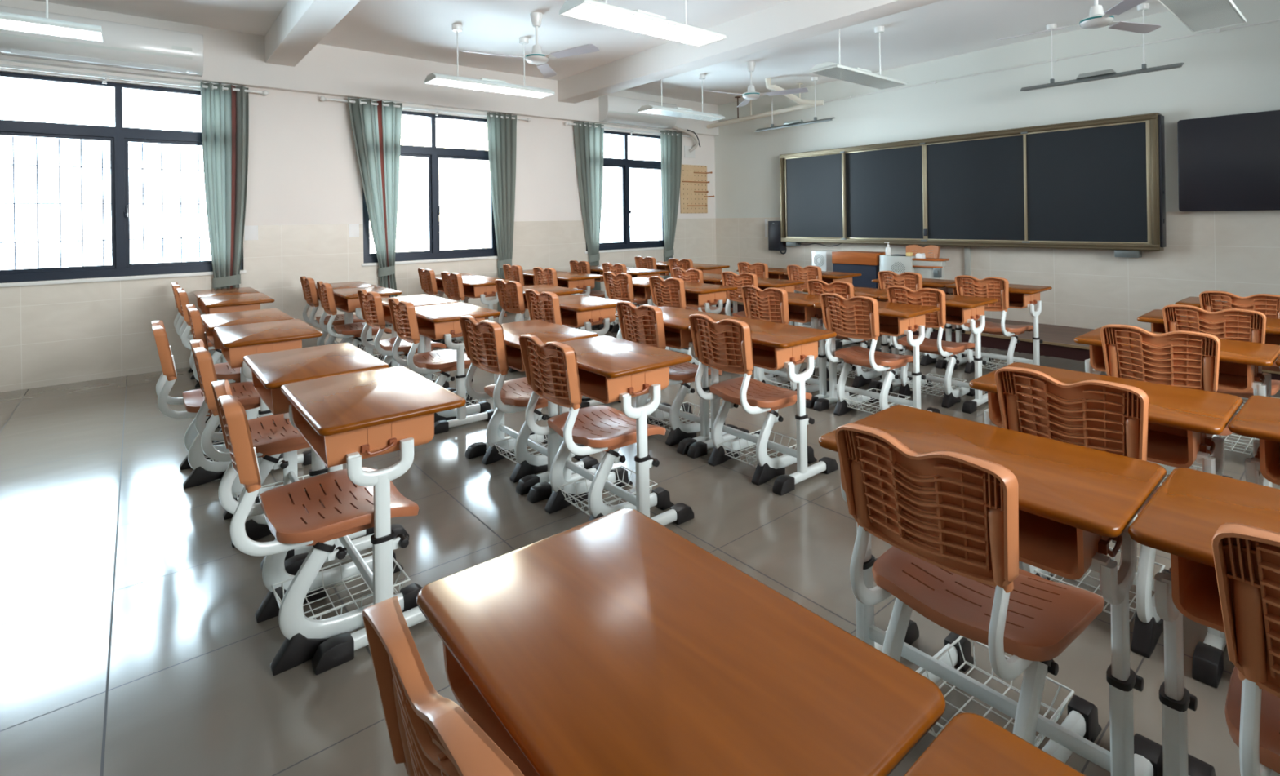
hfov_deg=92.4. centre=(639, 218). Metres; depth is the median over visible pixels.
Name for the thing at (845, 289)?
chair
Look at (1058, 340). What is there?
raised platform
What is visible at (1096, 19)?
ceiling fan
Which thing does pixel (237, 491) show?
basket
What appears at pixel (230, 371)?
seat
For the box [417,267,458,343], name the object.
chair
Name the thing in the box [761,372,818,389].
basket
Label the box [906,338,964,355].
seat
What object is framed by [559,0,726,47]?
pendant lamp
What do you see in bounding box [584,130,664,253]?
window
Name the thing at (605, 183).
bars
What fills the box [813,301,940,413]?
student desk
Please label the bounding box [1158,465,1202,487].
basket
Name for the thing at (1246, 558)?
chair
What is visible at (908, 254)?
block
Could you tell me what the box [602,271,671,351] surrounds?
chair
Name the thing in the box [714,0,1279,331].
wall
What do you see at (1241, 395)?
seat
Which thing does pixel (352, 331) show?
chair
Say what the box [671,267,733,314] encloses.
chair
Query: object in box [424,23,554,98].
pendant lamp
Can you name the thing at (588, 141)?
curtain
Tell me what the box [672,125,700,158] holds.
hose
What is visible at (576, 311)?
student desk
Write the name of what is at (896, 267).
speaker grille
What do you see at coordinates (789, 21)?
ceiling beam
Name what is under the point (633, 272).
student desk
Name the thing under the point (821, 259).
base cabinet
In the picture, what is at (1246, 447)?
basket
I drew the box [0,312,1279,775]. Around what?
floor
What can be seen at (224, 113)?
curtain
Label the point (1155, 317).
student desk
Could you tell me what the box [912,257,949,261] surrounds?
countertop
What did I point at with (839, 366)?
basket
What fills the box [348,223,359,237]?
paper notice
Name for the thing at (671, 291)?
chair
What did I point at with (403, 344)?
seat
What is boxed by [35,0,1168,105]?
ceiling
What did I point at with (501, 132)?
curtain
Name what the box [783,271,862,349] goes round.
student desk
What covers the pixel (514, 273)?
chair
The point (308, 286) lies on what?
chair
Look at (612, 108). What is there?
air conditioner
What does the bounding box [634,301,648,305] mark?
seat
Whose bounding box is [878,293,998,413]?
student desk
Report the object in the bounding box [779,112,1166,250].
blackboard
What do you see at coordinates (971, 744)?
student desk
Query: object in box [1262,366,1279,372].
seat
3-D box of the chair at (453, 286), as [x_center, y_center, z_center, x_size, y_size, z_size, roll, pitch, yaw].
[-1.601,0.900,6.011,0.567,0.789,0.422,-1,0,-41]
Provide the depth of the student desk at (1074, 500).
1.34 m
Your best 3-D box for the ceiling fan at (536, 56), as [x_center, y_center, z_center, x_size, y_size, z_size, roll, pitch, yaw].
[-0.774,-1.563,5.238,1.006,0.429,1.150,-1,0,33]
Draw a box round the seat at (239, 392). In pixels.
[201,386,260,416]
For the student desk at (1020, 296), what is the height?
0.690 m
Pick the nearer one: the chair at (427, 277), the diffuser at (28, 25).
the diffuser at (28, 25)
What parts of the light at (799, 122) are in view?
suspension rod, suspension rod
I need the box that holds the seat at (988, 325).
[982,322,1025,336]
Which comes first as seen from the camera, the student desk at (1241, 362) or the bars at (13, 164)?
the student desk at (1241, 362)
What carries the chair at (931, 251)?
on the raised platform at (1058, 340)
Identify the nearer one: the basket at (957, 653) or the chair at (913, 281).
the basket at (957, 653)
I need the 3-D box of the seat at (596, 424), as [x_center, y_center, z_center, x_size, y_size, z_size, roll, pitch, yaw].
[-0.153,0.925,2.681,0.306,0.042,0.340,-1,0,-39]
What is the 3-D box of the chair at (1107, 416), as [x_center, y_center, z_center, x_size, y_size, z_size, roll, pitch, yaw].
[1.465,0.853,1.978,0.567,0.789,0.422,-1,0,-39]
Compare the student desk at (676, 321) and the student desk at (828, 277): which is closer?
the student desk at (676, 321)
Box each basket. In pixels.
[204,440,229,462]
[235,474,309,504]
[271,551,410,619]
[453,391,479,406]
[492,431,547,463]
[556,466,657,516]
[647,401,710,431]
[718,430,796,467]
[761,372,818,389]
[826,364,874,378]
[842,388,911,413]
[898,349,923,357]
[906,373,966,397]
[919,635,1074,747]
[971,353,1026,369]
[1034,546,1164,622]
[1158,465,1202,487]
[1221,434,1254,454]
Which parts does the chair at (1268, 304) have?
backrest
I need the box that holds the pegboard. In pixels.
[680,164,714,213]
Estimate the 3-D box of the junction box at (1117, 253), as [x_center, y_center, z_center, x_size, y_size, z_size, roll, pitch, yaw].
[4.530,0.321,5.694,0.120,0.070,0.180,-1,0,-39]
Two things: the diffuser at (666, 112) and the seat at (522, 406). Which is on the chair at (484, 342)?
the seat at (522, 406)
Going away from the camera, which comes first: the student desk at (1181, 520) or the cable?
the student desk at (1181, 520)
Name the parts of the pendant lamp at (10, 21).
suspension rod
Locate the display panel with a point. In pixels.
(1226, 162)
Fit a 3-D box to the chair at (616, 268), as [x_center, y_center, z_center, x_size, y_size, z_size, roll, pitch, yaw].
[-0.087,0.877,6.884,0.567,0.789,0.422,-1,0,-40]
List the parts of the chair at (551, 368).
backrest, leg, seat, leg, knob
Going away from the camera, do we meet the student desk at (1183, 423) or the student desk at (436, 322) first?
the student desk at (1183, 423)
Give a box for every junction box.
[786,241,800,246]
[1114,249,1142,257]
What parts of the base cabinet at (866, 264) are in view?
panel, panel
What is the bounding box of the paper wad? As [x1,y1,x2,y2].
[915,253,925,258]
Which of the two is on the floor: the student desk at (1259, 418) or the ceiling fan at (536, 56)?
the student desk at (1259, 418)
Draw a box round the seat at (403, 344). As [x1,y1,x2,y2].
[388,341,435,355]
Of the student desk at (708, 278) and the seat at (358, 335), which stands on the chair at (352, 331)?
the seat at (358, 335)
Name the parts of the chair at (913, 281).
leg, backrest, leg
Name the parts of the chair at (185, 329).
backrest, seat, leg, leg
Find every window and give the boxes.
[0,71,246,287]
[361,111,497,266]
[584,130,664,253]
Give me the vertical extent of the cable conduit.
0.030 m
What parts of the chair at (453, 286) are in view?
backrest, leg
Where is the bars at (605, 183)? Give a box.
[600,166,658,242]
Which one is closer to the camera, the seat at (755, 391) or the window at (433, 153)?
the seat at (755, 391)
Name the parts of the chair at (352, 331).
backrest, leg, leg, seat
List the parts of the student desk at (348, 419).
knob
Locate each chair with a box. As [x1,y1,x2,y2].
[151,320,283,488]
[171,282,220,379]
[176,288,224,387]
[186,304,260,432]
[190,339,328,547]
[211,379,422,675]
[300,275,365,351]
[316,280,391,367]
[357,288,449,388]
[362,595,524,775]
[387,297,490,422]
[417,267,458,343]
[440,271,506,349]
[459,315,590,483]
[494,279,525,373]
[502,264,530,322]
[519,333,674,522]
[524,288,590,401]
[533,266,579,328]
[569,260,610,328]
[601,262,648,333]
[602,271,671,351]
[616,301,725,446]
[634,256,656,305]
[648,275,699,365]
[668,257,693,277]
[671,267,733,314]
[688,314,817,485]
[720,271,758,318]
[737,262,794,325]
[741,285,829,402]
[786,264,840,340]
[806,279,881,388]
[819,293,912,416]
[835,422,1104,764]
[877,271,946,365]
[886,285,974,408]
[906,244,940,257]
[955,275,1033,373]
[995,366,1171,658]
[1100,324,1235,487]
[1162,304,1279,454]
[1199,290,1279,413]
[1211,523,1279,775]
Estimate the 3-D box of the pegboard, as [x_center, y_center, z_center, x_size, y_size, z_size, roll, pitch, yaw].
[0.890,-0.461,9.463,0.595,0.745,0.159,-1,0,-39]
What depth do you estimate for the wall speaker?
8.72 m
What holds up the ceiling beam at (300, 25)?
attached to the wall at (304, 189)
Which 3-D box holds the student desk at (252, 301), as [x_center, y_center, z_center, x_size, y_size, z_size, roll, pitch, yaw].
[-3.198,0.974,4.854,0.458,0.690,0.645,-1,0,-39]
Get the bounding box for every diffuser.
[0,18,101,41]
[426,78,552,97]
[640,108,721,120]
[812,66,905,88]
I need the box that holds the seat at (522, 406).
[510,402,547,409]
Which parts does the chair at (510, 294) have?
backrest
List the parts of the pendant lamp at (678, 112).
suspension rod, suspension rod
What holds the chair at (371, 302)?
on the floor
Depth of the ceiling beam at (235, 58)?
6.32 m
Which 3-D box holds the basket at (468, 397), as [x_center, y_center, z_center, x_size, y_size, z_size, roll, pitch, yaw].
[-1.253,1.212,4.028,0.355,0.058,0.265,-1,0,-38]
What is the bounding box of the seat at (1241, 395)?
[1215,391,1253,398]
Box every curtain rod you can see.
[0,63,268,95]
[320,96,530,121]
[564,121,690,137]
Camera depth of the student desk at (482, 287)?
5.82 m
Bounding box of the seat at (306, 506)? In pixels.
[288,482,395,546]
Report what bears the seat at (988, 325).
on the chair at (994, 287)
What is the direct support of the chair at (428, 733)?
on the floor
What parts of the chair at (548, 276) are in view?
backrest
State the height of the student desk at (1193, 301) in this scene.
0.690 m
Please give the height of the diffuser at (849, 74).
0.008 m
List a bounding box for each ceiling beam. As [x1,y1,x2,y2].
[264,0,359,66]
[557,0,942,103]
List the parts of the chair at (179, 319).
backrest, seat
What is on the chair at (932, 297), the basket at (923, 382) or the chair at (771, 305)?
the basket at (923, 382)
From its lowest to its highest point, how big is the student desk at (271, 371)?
0.690 m
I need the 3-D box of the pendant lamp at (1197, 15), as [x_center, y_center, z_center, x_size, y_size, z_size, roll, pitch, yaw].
[3.500,-1.573,3.824,1.200,0.540,0.270,-1,0,-39]
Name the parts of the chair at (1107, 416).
leg, backrest, leg, seat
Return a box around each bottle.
[884,242,891,255]
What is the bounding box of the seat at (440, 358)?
[435,354,471,373]
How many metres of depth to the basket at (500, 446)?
3.26 m
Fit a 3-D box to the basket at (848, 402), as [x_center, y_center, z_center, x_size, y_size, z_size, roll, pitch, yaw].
[1.512,1.170,3.921,0.355,0.058,0.265,-1,0,-38]
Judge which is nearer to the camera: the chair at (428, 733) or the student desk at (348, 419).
the chair at (428, 733)
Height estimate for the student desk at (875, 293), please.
0.690 m
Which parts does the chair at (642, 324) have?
backrest, leg, leg, seat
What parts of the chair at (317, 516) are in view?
backrest, leg, seat, knob, leg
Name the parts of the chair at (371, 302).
backrest, leg, leg, seat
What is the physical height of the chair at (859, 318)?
0.789 m
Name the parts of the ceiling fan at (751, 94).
blade, blade, motor, down rod, blade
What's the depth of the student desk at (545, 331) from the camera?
3.10 m
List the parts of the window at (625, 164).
sash, sill, sash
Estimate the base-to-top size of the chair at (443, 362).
0.789 m
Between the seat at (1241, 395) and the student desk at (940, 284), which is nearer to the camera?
the seat at (1241, 395)
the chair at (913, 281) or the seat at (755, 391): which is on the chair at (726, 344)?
the seat at (755, 391)
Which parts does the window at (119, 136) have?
sash, sill, handle, sash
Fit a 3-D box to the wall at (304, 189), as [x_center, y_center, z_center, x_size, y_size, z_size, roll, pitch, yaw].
[-2.645,-0.220,6.819,9.770,3.060,0.240,-1,0,-39]
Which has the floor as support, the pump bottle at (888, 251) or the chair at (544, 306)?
the chair at (544, 306)
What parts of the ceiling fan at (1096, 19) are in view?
blade, blade arm, down rod, motor, blade arm, blade arm, blade, blade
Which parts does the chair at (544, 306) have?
backrest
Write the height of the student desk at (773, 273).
0.690 m
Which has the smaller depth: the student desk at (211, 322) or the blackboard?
the student desk at (211, 322)
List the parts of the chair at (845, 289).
backrest, leg, seat, leg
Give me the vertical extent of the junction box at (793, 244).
0.057 m
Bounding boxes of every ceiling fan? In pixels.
[461,11,599,77]
[706,60,808,106]
[996,0,1160,39]
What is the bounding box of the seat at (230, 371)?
[227,367,240,383]
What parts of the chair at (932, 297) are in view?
leg, backrest, seat, leg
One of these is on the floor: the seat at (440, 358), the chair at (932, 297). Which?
the chair at (932, 297)
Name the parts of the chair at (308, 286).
backrest, leg, seat, leg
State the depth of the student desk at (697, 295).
5.04 m
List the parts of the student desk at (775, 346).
knob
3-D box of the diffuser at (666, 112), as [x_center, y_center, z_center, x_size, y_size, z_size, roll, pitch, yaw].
[0.522,-1.263,7.457,1.180,0.008,0.250,-1,0,-39]
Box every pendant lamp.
[0,0,102,41]
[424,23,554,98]
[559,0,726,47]
[637,74,724,120]
[809,26,907,89]
[1157,0,1246,32]
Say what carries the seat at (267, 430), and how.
on the chair at (271, 435)
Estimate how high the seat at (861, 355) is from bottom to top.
0.042 m
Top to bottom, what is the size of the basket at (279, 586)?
0.058 m
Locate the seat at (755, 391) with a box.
[723,382,796,412]
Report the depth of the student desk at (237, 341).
3.22 m
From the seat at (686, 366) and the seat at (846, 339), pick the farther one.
the seat at (846, 339)
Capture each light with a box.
[755,75,835,132]
[1020,3,1184,91]
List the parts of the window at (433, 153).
sash, sill, sash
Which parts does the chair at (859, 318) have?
backrest, leg, seat, leg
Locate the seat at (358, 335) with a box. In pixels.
[351,332,377,337]
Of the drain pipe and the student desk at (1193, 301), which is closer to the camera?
the student desk at (1193, 301)
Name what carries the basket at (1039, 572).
on the chair at (1107, 416)
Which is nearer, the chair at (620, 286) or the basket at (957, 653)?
the basket at (957, 653)
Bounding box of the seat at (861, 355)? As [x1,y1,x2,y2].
[843,351,907,370]
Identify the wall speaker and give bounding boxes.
[768,221,786,254]
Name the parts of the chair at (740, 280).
backrest, seat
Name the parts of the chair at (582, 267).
backrest, seat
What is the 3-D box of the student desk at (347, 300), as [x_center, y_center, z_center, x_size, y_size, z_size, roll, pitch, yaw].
[-2.363,0.961,5.249,0.458,0.690,0.645,-1,0,-39]
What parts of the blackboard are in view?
board panel, board panel, board panel, board panel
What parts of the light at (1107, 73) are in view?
suspension rod, suspension rod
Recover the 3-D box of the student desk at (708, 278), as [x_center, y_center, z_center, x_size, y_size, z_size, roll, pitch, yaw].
[0.690,0.915,6.082,0.458,0.690,0.645,-1,0,-39]
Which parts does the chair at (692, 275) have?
backrest, seat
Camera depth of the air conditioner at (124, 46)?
4.99 m
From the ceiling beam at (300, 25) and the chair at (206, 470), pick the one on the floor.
the chair at (206, 470)
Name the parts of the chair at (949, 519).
leg, backrest, seat, leg, knob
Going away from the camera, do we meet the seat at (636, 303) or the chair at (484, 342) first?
the chair at (484, 342)
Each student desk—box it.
[192,287,260,382]
[200,293,274,363]
[200,308,294,443]
[213,319,322,481]
[243,342,389,570]
[280,365,466,675]
[315,281,377,355]
[333,286,401,357]
[381,293,457,391]
[414,302,500,435]
[416,508,945,775]
[435,273,484,348]
[447,276,515,349]
[465,320,599,495]
[508,284,583,368]
[522,269,568,320]
[527,335,693,525]
[556,271,603,330]
[558,294,622,408]
[583,265,628,329]
[608,267,668,330]
[614,306,737,454]
[618,277,679,352]
[640,261,671,306]
[657,281,737,376]
[668,263,729,306]
[681,273,730,315]
[687,317,838,496]
[720,277,804,313]
[736,267,795,325]
[738,292,829,408]
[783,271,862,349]
[802,286,900,391]
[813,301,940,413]
[817,404,1166,775]
[871,277,964,368]
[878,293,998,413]
[903,712,1085,775]
[945,282,1052,369]
[968,362,1243,688]
[1073,327,1279,487]
[1128,467,1279,775]
[1137,309,1279,433]
[1174,297,1248,399]
[1228,395,1279,485]
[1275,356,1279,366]
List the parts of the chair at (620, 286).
backrest, leg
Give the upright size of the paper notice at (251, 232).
0.137 m
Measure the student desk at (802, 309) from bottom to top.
0.690 m
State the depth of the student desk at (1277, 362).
2.35 m
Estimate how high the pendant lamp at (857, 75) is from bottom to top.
0.540 m
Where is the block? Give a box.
[906,252,912,256]
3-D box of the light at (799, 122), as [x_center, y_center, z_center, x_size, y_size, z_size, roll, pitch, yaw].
[2.029,-1.522,8.154,0.110,0.597,1.200,-1,0,-39]
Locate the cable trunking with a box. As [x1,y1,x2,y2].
[964,246,971,275]
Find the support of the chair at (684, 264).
on the floor
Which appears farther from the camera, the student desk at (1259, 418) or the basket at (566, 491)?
the basket at (566, 491)
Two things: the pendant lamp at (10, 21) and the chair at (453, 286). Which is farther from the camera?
the chair at (453, 286)
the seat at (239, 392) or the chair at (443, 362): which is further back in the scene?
the chair at (443, 362)
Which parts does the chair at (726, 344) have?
backrest, leg, seat, leg, knob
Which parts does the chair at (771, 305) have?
backrest, leg, leg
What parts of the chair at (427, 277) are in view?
backrest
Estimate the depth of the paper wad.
6.48 m
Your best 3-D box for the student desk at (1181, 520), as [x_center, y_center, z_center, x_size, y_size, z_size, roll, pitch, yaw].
[1.259,0.906,1.009,0.458,0.690,0.645,-1,0,-40]
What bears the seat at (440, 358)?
on the chair at (443, 362)
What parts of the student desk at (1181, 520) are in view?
knob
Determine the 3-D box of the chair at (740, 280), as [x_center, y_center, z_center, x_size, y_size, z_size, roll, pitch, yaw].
[1.068,0.859,5.553,0.567,0.789,0.422,-1,0,-40]
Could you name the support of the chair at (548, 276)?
on the floor
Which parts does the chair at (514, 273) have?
backrest, leg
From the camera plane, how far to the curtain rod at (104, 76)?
5.15 m
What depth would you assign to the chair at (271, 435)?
2.50 m
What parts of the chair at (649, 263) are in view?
backrest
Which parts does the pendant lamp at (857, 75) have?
suspension rod, suspension rod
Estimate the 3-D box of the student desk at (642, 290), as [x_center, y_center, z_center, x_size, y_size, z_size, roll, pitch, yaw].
[0.031,0.925,5.733,0.458,0.690,0.645,-1,0,-39]
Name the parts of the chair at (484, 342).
backrest, leg, seat, knob, leg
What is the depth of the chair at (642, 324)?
3.50 m
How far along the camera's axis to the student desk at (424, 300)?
4.57 m
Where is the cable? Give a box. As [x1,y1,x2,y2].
[798,243,841,246]
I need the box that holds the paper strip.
[764,219,768,237]
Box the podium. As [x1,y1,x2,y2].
[879,253,949,279]
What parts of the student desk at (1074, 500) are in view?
knob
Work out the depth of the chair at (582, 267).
7.19 m
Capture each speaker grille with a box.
[768,224,778,248]
[891,262,905,272]
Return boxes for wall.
[0,60,715,392]
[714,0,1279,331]
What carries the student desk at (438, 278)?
on the floor
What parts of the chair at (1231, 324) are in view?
backrest, seat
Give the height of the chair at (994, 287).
0.789 m
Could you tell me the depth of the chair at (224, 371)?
3.61 m
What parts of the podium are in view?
keyboard drawer, lock plate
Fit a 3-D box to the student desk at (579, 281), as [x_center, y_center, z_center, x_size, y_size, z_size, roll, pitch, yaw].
[-0.735,0.936,6.443,0.458,0.690,0.645,-1,0,-40]
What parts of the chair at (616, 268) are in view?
backrest, leg, seat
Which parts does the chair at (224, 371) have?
backrest, seat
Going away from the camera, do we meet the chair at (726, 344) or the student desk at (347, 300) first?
the chair at (726, 344)
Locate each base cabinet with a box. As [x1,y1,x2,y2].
[812,249,840,271]
[831,250,885,288]
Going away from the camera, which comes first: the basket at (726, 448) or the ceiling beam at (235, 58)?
the basket at (726, 448)
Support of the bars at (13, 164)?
in the wall at (304, 189)
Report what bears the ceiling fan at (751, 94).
hanging from the ceiling
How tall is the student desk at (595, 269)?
0.690 m
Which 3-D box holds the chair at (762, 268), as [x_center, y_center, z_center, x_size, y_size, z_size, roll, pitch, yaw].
[1.396,0.854,6.708,0.567,0.789,0.422,-1,0,-41]
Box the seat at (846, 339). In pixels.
[835,337,870,342]
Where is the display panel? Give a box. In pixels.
[1177,110,1279,211]
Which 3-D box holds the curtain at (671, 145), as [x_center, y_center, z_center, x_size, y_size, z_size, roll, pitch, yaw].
[0.488,-0.098,9.156,0.444,2.400,0.121,-1,0,-39]
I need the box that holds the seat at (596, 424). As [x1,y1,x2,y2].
[584,413,636,451]
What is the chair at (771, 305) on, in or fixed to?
on the floor
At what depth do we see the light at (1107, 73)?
5.52 m
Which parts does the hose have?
wall plate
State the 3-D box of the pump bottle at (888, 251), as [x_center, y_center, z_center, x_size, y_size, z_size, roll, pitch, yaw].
[2.742,0.330,6.785,0.063,0.146,0.063,-1,0,6]
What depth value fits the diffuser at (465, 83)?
5.75 m
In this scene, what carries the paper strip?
attached to the wall at (1235, 71)
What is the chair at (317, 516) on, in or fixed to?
on the floor
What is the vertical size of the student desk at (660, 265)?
0.690 m
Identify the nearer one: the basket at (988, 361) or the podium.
the basket at (988, 361)
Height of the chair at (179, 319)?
0.789 m
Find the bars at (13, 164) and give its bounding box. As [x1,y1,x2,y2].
[0,136,208,269]
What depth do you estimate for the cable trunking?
6.82 m
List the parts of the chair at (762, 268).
backrest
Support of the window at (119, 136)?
in the wall at (304, 189)
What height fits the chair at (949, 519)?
0.789 m
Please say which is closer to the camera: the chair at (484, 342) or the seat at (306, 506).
the seat at (306, 506)
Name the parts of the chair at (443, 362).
backrest, leg, seat, leg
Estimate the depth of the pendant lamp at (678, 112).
7.39 m
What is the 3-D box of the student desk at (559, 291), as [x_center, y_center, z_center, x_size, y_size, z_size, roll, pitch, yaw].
[-0.830,0.938,5.165,0.458,0.690,0.645,-1,0,-39]
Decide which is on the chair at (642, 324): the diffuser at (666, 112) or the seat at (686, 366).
the seat at (686, 366)
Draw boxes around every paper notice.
[244,225,257,239]
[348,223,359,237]
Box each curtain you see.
[200,81,248,288]
[346,96,402,327]
[486,111,516,312]
[573,121,604,290]
[660,130,682,279]
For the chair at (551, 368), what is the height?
0.789 m
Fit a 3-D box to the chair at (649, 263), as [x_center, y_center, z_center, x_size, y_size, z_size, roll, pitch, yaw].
[0.270,0.872,7.971,0.567,0.789,0.422,-1,0,-38]
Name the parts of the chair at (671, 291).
backrest, leg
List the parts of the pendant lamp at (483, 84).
suspension rod, suspension rod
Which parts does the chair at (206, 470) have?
backrest, leg, seat, leg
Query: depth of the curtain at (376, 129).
6.51 m
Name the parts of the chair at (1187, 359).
backrest, seat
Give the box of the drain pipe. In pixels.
[706,77,823,128]
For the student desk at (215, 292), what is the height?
0.690 m
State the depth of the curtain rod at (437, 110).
6.83 m
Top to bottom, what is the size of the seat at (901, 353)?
0.058 m
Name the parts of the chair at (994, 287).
leg, backrest, seat, leg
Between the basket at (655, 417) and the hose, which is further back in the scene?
the hose
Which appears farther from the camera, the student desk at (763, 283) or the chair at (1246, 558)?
the student desk at (763, 283)
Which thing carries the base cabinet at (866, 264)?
on the floor
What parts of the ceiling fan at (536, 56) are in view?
blade, motor, down rod, blade, blade arm, blade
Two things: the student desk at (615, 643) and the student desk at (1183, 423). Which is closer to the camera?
the student desk at (615, 643)
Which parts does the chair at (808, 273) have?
backrest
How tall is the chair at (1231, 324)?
0.789 m
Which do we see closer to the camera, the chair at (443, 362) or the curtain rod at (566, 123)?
the chair at (443, 362)
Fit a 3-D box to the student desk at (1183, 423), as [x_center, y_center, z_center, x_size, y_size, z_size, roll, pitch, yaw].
[1.501,0.902,2.009,0.458,0.690,0.645,-1,0,-40]
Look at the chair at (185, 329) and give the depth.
4.59 m
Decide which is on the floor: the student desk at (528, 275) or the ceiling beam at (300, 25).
the student desk at (528, 275)
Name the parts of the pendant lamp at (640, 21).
suspension rod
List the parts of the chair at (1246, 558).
backrest, seat, leg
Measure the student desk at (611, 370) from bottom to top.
0.690 m
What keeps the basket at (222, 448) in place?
on the chair at (206, 470)
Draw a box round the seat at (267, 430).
[248,422,311,457]
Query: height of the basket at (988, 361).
0.058 m
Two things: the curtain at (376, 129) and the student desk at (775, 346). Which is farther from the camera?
the curtain at (376, 129)
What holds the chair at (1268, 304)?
on the floor
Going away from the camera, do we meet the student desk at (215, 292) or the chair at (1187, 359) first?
the chair at (1187, 359)
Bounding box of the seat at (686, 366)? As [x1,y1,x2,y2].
[677,362,709,384]
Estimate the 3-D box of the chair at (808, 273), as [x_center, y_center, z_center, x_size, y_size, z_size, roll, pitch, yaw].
[1.814,0.848,6.198,0.567,0.789,0.422,-1,0,-39]
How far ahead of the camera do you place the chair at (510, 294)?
4.96 m
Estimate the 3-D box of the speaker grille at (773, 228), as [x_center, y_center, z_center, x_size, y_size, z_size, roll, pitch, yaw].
[1.906,0.251,8.742,0.005,0.340,0.170,-1,0,-39]
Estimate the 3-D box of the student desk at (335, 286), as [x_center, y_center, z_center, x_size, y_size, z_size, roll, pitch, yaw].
[-2.775,0.968,5.751,0.458,0.690,0.645,-1,0,-39]
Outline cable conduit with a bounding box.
[719,18,1279,121]
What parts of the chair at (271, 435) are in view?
backrest, leg, leg, seat, knob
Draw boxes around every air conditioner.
[0,4,203,76]
[599,94,677,128]
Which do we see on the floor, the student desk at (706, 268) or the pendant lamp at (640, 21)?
the student desk at (706, 268)

